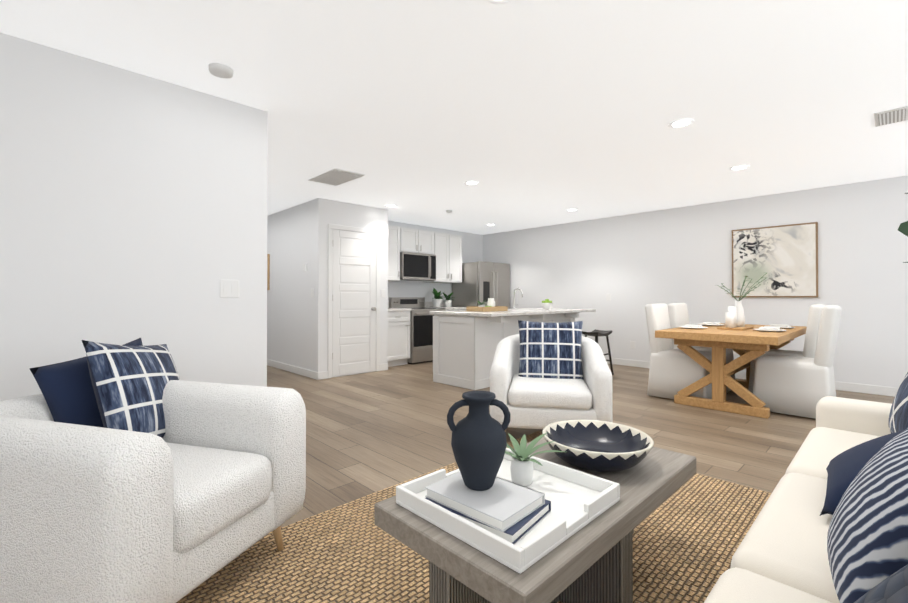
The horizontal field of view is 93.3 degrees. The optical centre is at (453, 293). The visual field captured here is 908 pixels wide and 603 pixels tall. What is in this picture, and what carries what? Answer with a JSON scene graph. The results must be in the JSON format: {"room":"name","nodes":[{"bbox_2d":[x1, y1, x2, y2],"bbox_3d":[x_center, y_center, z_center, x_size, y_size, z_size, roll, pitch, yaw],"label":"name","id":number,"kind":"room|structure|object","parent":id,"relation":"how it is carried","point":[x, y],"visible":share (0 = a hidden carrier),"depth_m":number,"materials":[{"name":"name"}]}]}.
{"room":"living room","nodes":[
{"label":"living room","id":0,"kind":"room"},
{"bbox_2d":[0,32,247,400],"bbox_3d":[-3.492,-0.110,1.067,5.610,2.440,0.120,0,-1,-44],"label":"wall","id":1,"kind":"structure","parent":0,"point":[132,206],"depth_m":2.48,"materials":[{"name":"white paint"}]},
{"bbox_2d":[220,280,238,297],"bbox_3d":[-1.518,-0.035,2.902,0.120,0.120,0.009,0,-1,-44],"label":"light switch","id":2,"kind":"object","parent":1,"relation":"attached to","point":[229,288],"depth_m":2.90,"materials":[{"name":"white plastic"}]},
{"bbox_2d":[248,106,271,386],"bbox_3d":[-3.511,-0.075,5.218,0.120,2.440,6.090,0,-1,-44],"label":"wall","id":3,"kind":"structure","parent":0,"point":[259,224],"depth_m":3.04,"materials":[{"name":"white paint"}]},
{"bbox_2d":[272,207,315,371],"bbox_3d":[-3.061,-0.054,7.829,1.130,2.440,2.980,0,-1,-44],"label":"wall","id":4,"kind":"structure","parent":0,"point":[293,229],"depth_m":6.28,"materials":[{"name":"white paint"}]},
{"bbox_2d":[267,254,269,289],"bbox_3d":[-3.168,-0.350,7.112,0.028,0.580,0.500,0,-1,-44],"label":"framed picture","id":5,"kind":"object","parent":4,"relation":"attached to","point":[268,271],"visible":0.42,"depth_m":6.94,"materials":[{"name":"brown wood"}]},
{"bbox_2d":[267,359,320,379],"bbox_3d":[-3.113,1.110,7.067,0.034,0.100,3.744,0,-1,-44],"label":"baseboard","id":6,"kind":"structure","parent":4,"relation":"attached to","point":[301,371],"depth_m":6.20,"materials":[{"name":"white wood"}]},
{"bbox_2d":[316,198,387,377],"bbox_3d":[-1.413,-0.068,6.139,1.130,2.440,0.002,0,-1,-44],"label":"wall","id":7,"kind":"structure","parent":0,"point":[328,211],"depth_m":5.93,"materials":[{"name":"white paint"}]},
{"bbox_2d":[328,224,379,377],"bbox_3d":[-1.391,0.100,6.101,0.840,2.105,0.084,0,-1,-44],"label":"door","id":8,"kind":"structure","parent":7,"relation":"attached to","point":[354,302],"depth_m":6.11,"materials":[{"name":"white wood"}]},
{"bbox_2d":[381,289,384,296],"bbox_3d":[-1.071,-0.005,6.468,0.080,0.120,0.006,0,-1,-44],"label":"light switch","id":9,"kind":"object","parent":7,"relation":"attached to","point":[382,290],"depth_m":6.47,"materials":[{"name":"white plastic"}]},
{"bbox_2d":[388,220,483,306],"bbox_3d":[-0.511,-0.051,8.150,2.970,2.440,0.120,0,-1,-44],"label":"wall","id":10,"kind":"structure","parent":0,"point":[472,244],"depth_m":8.18,"materials":[{"name":"white paint"}]},
{"bbox_2d":[388,225,399,280],"bbox_3d":[-1.212,-0.674,7.146,0.544,0.910,0.340,0,-1,-44],"label":"upper cabinet","id":11,"kind":"object","parent":10,"relation":"attached to","point":[393,231],"depth_m":7.12,"materials":[{"name":"white wood"}]},
{"bbox_2d":[400,227,435,254],"bbox_3d":[-0.743,-0.916,7.605,0.765,0.420,0.340,0,-1,-44],"label":"upper cabinet","id":12,"kind":"object","parent":10,"relation":"attached to","point":[411,240],"depth_m":7.47,"materials":[{"name":"white wood"}]},
{"bbox_2d":[400,252,435,280],"bbox_3d":[-0.708,-0.471,7.565,0.749,0.460,0.439,0,-1,-44],"label":"microwave","id":13,"kind":"object","parent":12,"relation":"attached to","point":[417,267],"visible":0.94,"depth_m":7.41,"materials":[{"name":"silver metal"}]},
{"bbox_2d":[425,302,443,305],"bbox_3d":[-0.792,0.196,7.771,2.028,0.100,0.020,0,-1,-44],"label":"backsplash","id":14,"kind":"structure","parent":10,"relation":"attached to","point":[426,303],"depth_m":8.10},
{"bbox_2d":[422,233,461,282],"bbox_3d":[-0.212,-0.666,8.121,0.719,0.910,0.340,0,-1,-44],"label":"upper cabinet","id":15,"kind":"object","parent":10,"relation":"attached to","point":[445,249],"depth_m":8.00,"materials":[{"name":"white wood"}]},
{"bbox_2d":[0,0,907,234],"bbox_3d":[-0.706,-1.358,2.510,11.600,0.080,13.900,0,-1,-44],"label":"ceiling","id":16,"kind":"structure","parent":0,"point":[526,114],"depth_m":2.76,"materials":[{"name":"white paint"}]},
{"bbox_2d":[208,63,233,78],"bbox_3d":[-1.363,-1.300,2.510,0.129,0.034,0.129,0,-1,40],"label":"smoke detector","id":17,"kind":"object","parent":16,"relation":"attached to","point":[220,70],"depth_m":2.48,"materials":[{"name":"white plastic"}]},
{"bbox_2d":[308,168,364,185],"bbox_3d":[-1.314,-1.289,4.780,0.360,0.018,0.620,0,-1,-44],"label":"ceiling vent","id":18,"kind":"object","parent":16,"relation":"in","point":[335,177],"depth_m":4.72,"materials":[{"name":"white metal"}]},
{"bbox_2d":[385,204,396,206],"bbox_3d":[-0.920,-1.282,6.253,0.179,0.007,0.179,0,-1,40],"label":"recessed light","id":19,"kind":"object","parent":16,"relation":"in","point":[388,205],"depth_m":6.23,"materials":[{"name":"white paint"}]},
{"bbox_2d":[464,181,479,184],"bbox_3d":[0.210,-1.293,5.008,0.179,0.007,0.179,0,0,7],"label":"recessed light","id":20,"kind":"object","parent":16,"relation":"in","point":[467,182],"depth_m":4.99,"materials":[{"name":"white paint"}]},
{"bbox_2d":[487,0,512,3],"bbox_3d":[0.205,-1.319,1.861,0.179,0.007,0.179,0,-1,40],"label":"recessed light","id":21,"kind":"object","parent":16,"relation":"in","point":[491,1],"depth_m":1.93,"materials":[{"name":"white paint"}]},
{"bbox_2d":[668,118,694,127],"bbox_3d":[1.744,-1.307,3.291,0.179,0.007,0.179,0,-1,37],"label":"recessed light","id":22,"kind":"object","parent":16,"relation":"in","point":[682,123],"depth_m":3.29,"materials":[{"name":"white paint"}]},
{"bbox_2d":[729,165,749,170],"bbox_3d":[2.939,-1.298,4.415,0.179,0.007,0.179,0,0,7],"label":"recessed light","id":23,"kind":"object","parent":16,"relation":"in","point":[739,167],"depth_m":4.41,"materials":[{"name":"white paint"}]},
{"bbox_2d":[874,106,907,126],"bbox_3d":[3.234,-1.303,3.166,0.340,0.015,0.180,0,-1,-44],"label":"ceiling vent","id":24,"kind":"object","parent":16,"relation":"in","point":[896,115],"depth_m":3.15,"materials":[{"name":"white metal"}]},
{"bbox_2d":[267,362,894,527],"bbox_3d":[-0.706,1.152,2.489,11.600,0.060,13.900,0,-1,-44],"label":"floor","id":25,"kind":"structure","parent":0,"point":[368,433],"depth_m":3.55,"materials":[{"name":"brown wood"}]},
{"bbox_2d":[388,310,411,366],"bbox_3d":[-1.114,0.720,7.034,0.544,0.880,0.620,0,-1,-44],"label":"base cabinet","id":26,"kind":"object","parent":25,"relation":"on","point":[399,325],"depth_m":6.85,"materials":[{"name":"white wood"}]},
{"bbox_2d":[388,306,403,309],"bbox_3d":[-1.109,0.260,7.032,0.550,0.040,0.635,0,-1,-44],"label":"countertop","id":27,"kind":"structure","parent":26,"relation":"on","point":[388,306],"depth_m":6.97,"materials":[{"name":"white stone"}]},
{"bbox_2d":[425,306,465,309],"bbox_3d":[-0.108,0.268,8.008,0.726,0.040,0.635,0,-1,-44],"label":"countertop","id":28,"kind":"structure","parent":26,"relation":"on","point":[447,308],"depth_m":7.73,"materials":[{"name":"white stone"}]},
{"bbox_2d":[432,288,454,306],"bbox_3d":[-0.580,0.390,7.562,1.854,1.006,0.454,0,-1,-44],"label":"potted plants","id":29,"kind":"object","parent":28,"relation":"on","point":[437,300],"visible":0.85,"depth_m":7.90,"materials":[{"name":"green ceramic"}]},
{"bbox_2d":[389,297,445,364],"bbox_3d":[-0.615,0.613,7.460,0.749,1.100,0.706,0,-1,-44],"label":"range","id":30,"kind":"object","parent":25,"relation":"on","point":[421,334],"visible":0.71,"depth_m":7.18,"materials":[{"name":"silver metal"}]},
{"bbox_2d":[176,431,771,602],"bbox_3d":[0.480,1.105,1.236,3.450,0.011,2.950,0,-1,-44],"label":"jute rug","id":31,"kind":"object","parent":25,"relation":"on","point":[689,535],"visible":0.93,"depth_m":1.79,"materials":[{"name":"beige wicker"}]},
{"bbox_2d":[0,338,305,602],"bbox_3d":[-1.245,0.642,1.669,1.035,0.919,0.878,0,0,17],"label":"armchair","id":32,"kind":"object","parent":31,"relation":"on","point":[136,471],"visible":1,"depth_m":1.35,"materials":[{"name":"white fabric"}]},
{"bbox_2d":[82,340,179,438],"bbox_3d":[-1.387,0.449,1.918,0.160,0.500,0.500,-22,-8,-2],"label":"armchair pillow","id":33,"kind":"object","parent":32,"relation":"on","point":[126,385],"depth_m":1.78,"materials":[{"name":"blue fabric"}]},
{"bbox_2d":[374,437,695,602],"bbox_3d":[0.379,0.891,1.593,1.200,0.420,0.600,0,-1,-44],"label":"coffee table","id":34,"kind":"object","parent":31,"relation":"on","point":[591,561],"visible":0.52,"depth_m":1.26,"materials":[{"name":"grey wood"}]},
{"bbox_2d":[396,448,619,573],"bbox_3d":[0.178,0.652,1.400,0.540,0.055,0.500,0,-1,-44],"label":"tray","id":35,"kind":"object","parent":34,"relation":"on","point":[579,500],"visible":0.71,"depth_m":1.30,"materials":[{"name":"white paint"}]},
{"bbox_2d":[425,472,550,543],"bbox_3d":[0.096,0.636,1.322,0.324,0.058,0.242,0,-1,38],"label":"books","id":36,"kind":"object","parent":35,"relation":"on","point":[512,512],"visible":0.71,"depth_m":1.26,"materials":[{"name":"white paper"}]},
{"bbox_2d":[447,391,510,490],"bbox_3d":[0.079,0.463,1.360,0.204,0.288,0.176,0,0,-4],"label":"vase","id":37,"kind":"object","parent":36,"relation":"on","point":[478,442],"visible":1,"depth_m":1.31,"materials":[{"name":"grey ceramic"}]},
{"bbox_2d":[505,433,563,485],"bbox_3d":[0.260,0.575,1.523,0.274,0.185,0.267,0,-1,-44],"label":"potted plant","id":38,"kind":"object","parent":35,"relation":"on","point":[521,468],"visible":0.83,"depth_m":1.50,"materials":[{"name":"white ceramic"}]},
{"bbox_2d":[542,420,653,471],"bbox_3d":[0.579,0.627,1.748,0.430,0.109,0.430,0,-1,-44],"label":"bowl","id":39,"kind":"object","parent":34,"relation":"on","point":[597,446],"visible":1,"depth_m":1.82,"materials":[{"name":"ceramic"}]},
{"bbox_2d":[490,320,611,431],"bbox_3d":[0.754,0.671,3.430,0.860,0.892,0.815,0,0,11],"label":"armchair","id":40,"kind":"object","parent":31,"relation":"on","point":[543,375],"visible":0.94,"depth_m":3.23,"materials":[{"name":"white fabric"}]},
{"bbox_2d":[518,320,583,379],"bbox_3d":[0.804,0.488,3.582,0.540,0.540,0.150,0,-14,11],"label":"pillow","id":41,"kind":"object","parent":40,"relation":"on","point":[549,351],"depth_m":3.53,"materials":[{"name":"blue fabric"}]},
{"bbox_2d":[704,372,907,602],"bbox_3d":[1.303,0.646,0.984,2.770,0.900,0.995,0,-1,-44],"label":"sofa","id":42,"kind":"object","parent":31,"relation":"on","point":[830,524],"visible":1,"depth_m":1.00,"materials":[{"name":"white fabric"}]},
{"bbox_2d":[452,261,509,308],"bbox_3d":[0.564,0.285,8.514,0.910,1.775,0.807,0,-1,-44],"label":"refrigerator","id":43,"kind":"object","parent":25,"relation":"on","point":[482,281],"visible":0.54,"depth_m":8.21,"materials":[{"name":"silver metal"}]},
{"bbox_2d":[433,312,580,389],"bbox_3d":[0.872,0.712,6.067,2.282,0.880,0.956,0,-1,-44],"label":"kitchen island","id":44,"kind":"object","parent":25,"relation":"on","point":[465,343],"depth_m":5.32,"materials":[{"name":"white paint"}]},
{"bbox_2d":[430,308,595,315],"bbox_3d":[0.927,0.252,6.086,2.450,0.040,1.060,0,-1,-44],"label":"island countertop","id":45,"kind":"structure","parent":44,"relation":"on","point":[523,311],"depth_m":5.49,"materials":[{"name":"white stone"}]},
{"bbox_2d":[466,298,507,311],"bbox_3d":[0.437,0.143,5.651,0.480,0.168,0.300,0,-1,-44],"label":"tray","id":46,"kind":"object","parent":45,"relation":"on","point":[482,307],"visible":1,"depth_m":5.56,"materials":[{"name":"wood"}]},
{"bbox_2d":[541,299,553,309],"bbox_3d":[1.372,0.154,6.325,0.210,0.156,0.210,0,-1,-44],"label":"bowl","id":47,"kind":"object","parent":45,"relation":"on","point":[547,304],"visible":1,"depth_m":6.28,"materials":[{"name":"white ceramic"}]},
{"bbox_2d":[582,329,613,374],"bbox_3d":[2.012,0.836,6.050,0.432,0.634,0.312,0,-1,-44],"label":"bar stool","id":48,"kind":"object","parent":25,"relation":"on","point":[596,333],"visible":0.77,"depth_m":6.07,"materials":[{"name":"black wood"}]},
{"bbox_2d":[645,304,711,398],"bbox_3d":[2.527,0.620,4.764,0.530,1.012,0.638,0,-1,-44],"label":"dining chair","id":49,"kind":"object","parent":25,"relation":"on","point":[673,371],"visible":0.75,"depth_m":4.67,"materials":[{"name":"white fabric"}]},
{"bbox_2d":[667,303,734,392],"bbox_3d":[3.014,0.624,5.239,0.530,1.012,0.638,0,-1,-44],"label":"dining chair","id":50,"kind":"object","parent":25,"relation":"on","point":[678,315],"visible":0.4,"depth_m":5.25,"materials":[{"name":"white fabric"}]},
{"bbox_2d":[655,323,806,418],"bbox_3d":[3.091,0.760,4.686,1.900,0.761,1.020,0,-1,-44],"label":"dining table","id":51,"kind":"object","parent":25,"relation":"on","point":[748,346],"visible":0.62,"depth_m":4.16,"materials":[{"name":"brown wood"}]},
{"bbox_2d":[679,323,714,328],"bbox_3d":[2.610,0.359,4.681,0.278,0.040,0.278,0,0,1],"label":"plate","id":52,"kind":"object","parent":51,"relation":"on","point":[688,326],"depth_m":4.66,"materials":[{"name":"white ceramic"}]},
{"bbox_2d":[703,322,724,325],"bbox_3d":[3.097,0.363,5.156,0.278,0.040,0.278,0,0,1],"label":"plate","id":53,"kind":"object","parent":51,"relation":"on","point":[713,323],"depth_m":5.12,"materials":[{"name":"white ceramic"}]},
{"bbox_2d":[717,273,766,329],"bbox_3d":[3.098,0.076,4.647,0.508,0.604,0.498,0,-1,-44],"label":"centerpiece","id":54,"kind":"object","parent":51,"relation":"on","point":[734,318],"visible":1,"depth_m":4.61,"materials":[{"name":"white ceramic"}]},
{"bbox_2d":[753,325,794,331],"bbox_3d":[3.164,0.356,4.299,0.278,0.040,0.278,0,0,1],"label":"plate","id":55,"kind":"object","parent":51,"relation":"on","point":[775,327],"depth_m":4.29,"materials":[{"name":"white ceramic"}]},
{"bbox_2d":[770,324,790,326],"bbox_3d":[3.587,0.359,4.725,0.278,0.040,0.278,0,0,1],"label":"plate","id":56,"kind":"object","parent":51,"relation":"on","point":[770,324],"depth_m":4.73,"materials":[{"name":"white ceramic"}]},
{"bbox_2d":[748,304,825,392],"bbox_3d":[3.635,0.619,4.674,0.530,1.012,0.638,0,-1,-44],"label":"dining chair","id":57,"kind":"object","parent":25,"relation":"on","point":[812,331],"visible":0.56,"depth_m":4.37,"materials":[{"name":"white fabric"}]},
{"bbox_2d":[753,305,841,418],"bbox_3d":[3.310,0.615,4.147,0.530,1.012,0.638,0,-1,-44],"label":"dining chair","id":58,"kind":"object","parent":25,"relation":"on","point":[797,386],"visible":1,"depth_m":3.94,"materials":[{"name":"white fabric"}]},
{"bbox_2d":[898,193,907,262],"bbox_3d":[2.823,0.160,2.029,0.935,1.916,1.002,0,-1,-44],"label":"fiddle-leaf fig plant","id":59,"kind":"object","parent":25,"relation":"on","point":[903,228],"visible":1,"depth_m":2.42,"materials":[{"name":"green plant"}]},
{"bbox_2d":[484,175,907,387],"bbox_3d":[4.387,-0.074,5.383,0.120,2.440,10.920,0,-1,-44],"label":"wall","id":60,"kind":"structure","parent":0,"point":[680,254],"depth_m":5.99,"materials":[{"name":"white paint"}]},
{"bbox_2d":[605,357,898,396],"bbox_3d":[4.381,1.095,5.284,0.014,0.100,10.800,0,-1,-44],"label":"baseboard","id":61,"kind":"structure","parent":60,"relation":"attached to","point":[869,389],"depth_m":5.03,"materials":[{"name":"white wood"}]},
{"bbox_2d":[732,222,817,296],"bbox_3d":[4.120,-0.413,5.545,0.037,0.920,0.900,0,-1,-44],"label":"framed painting","id":62,"kind":"object","parent":60,"relation":"attached to","point":[784,258],"visible":0.92,"depth_m":5.49,"materials":[{"name":"beige paper"}]}
]}

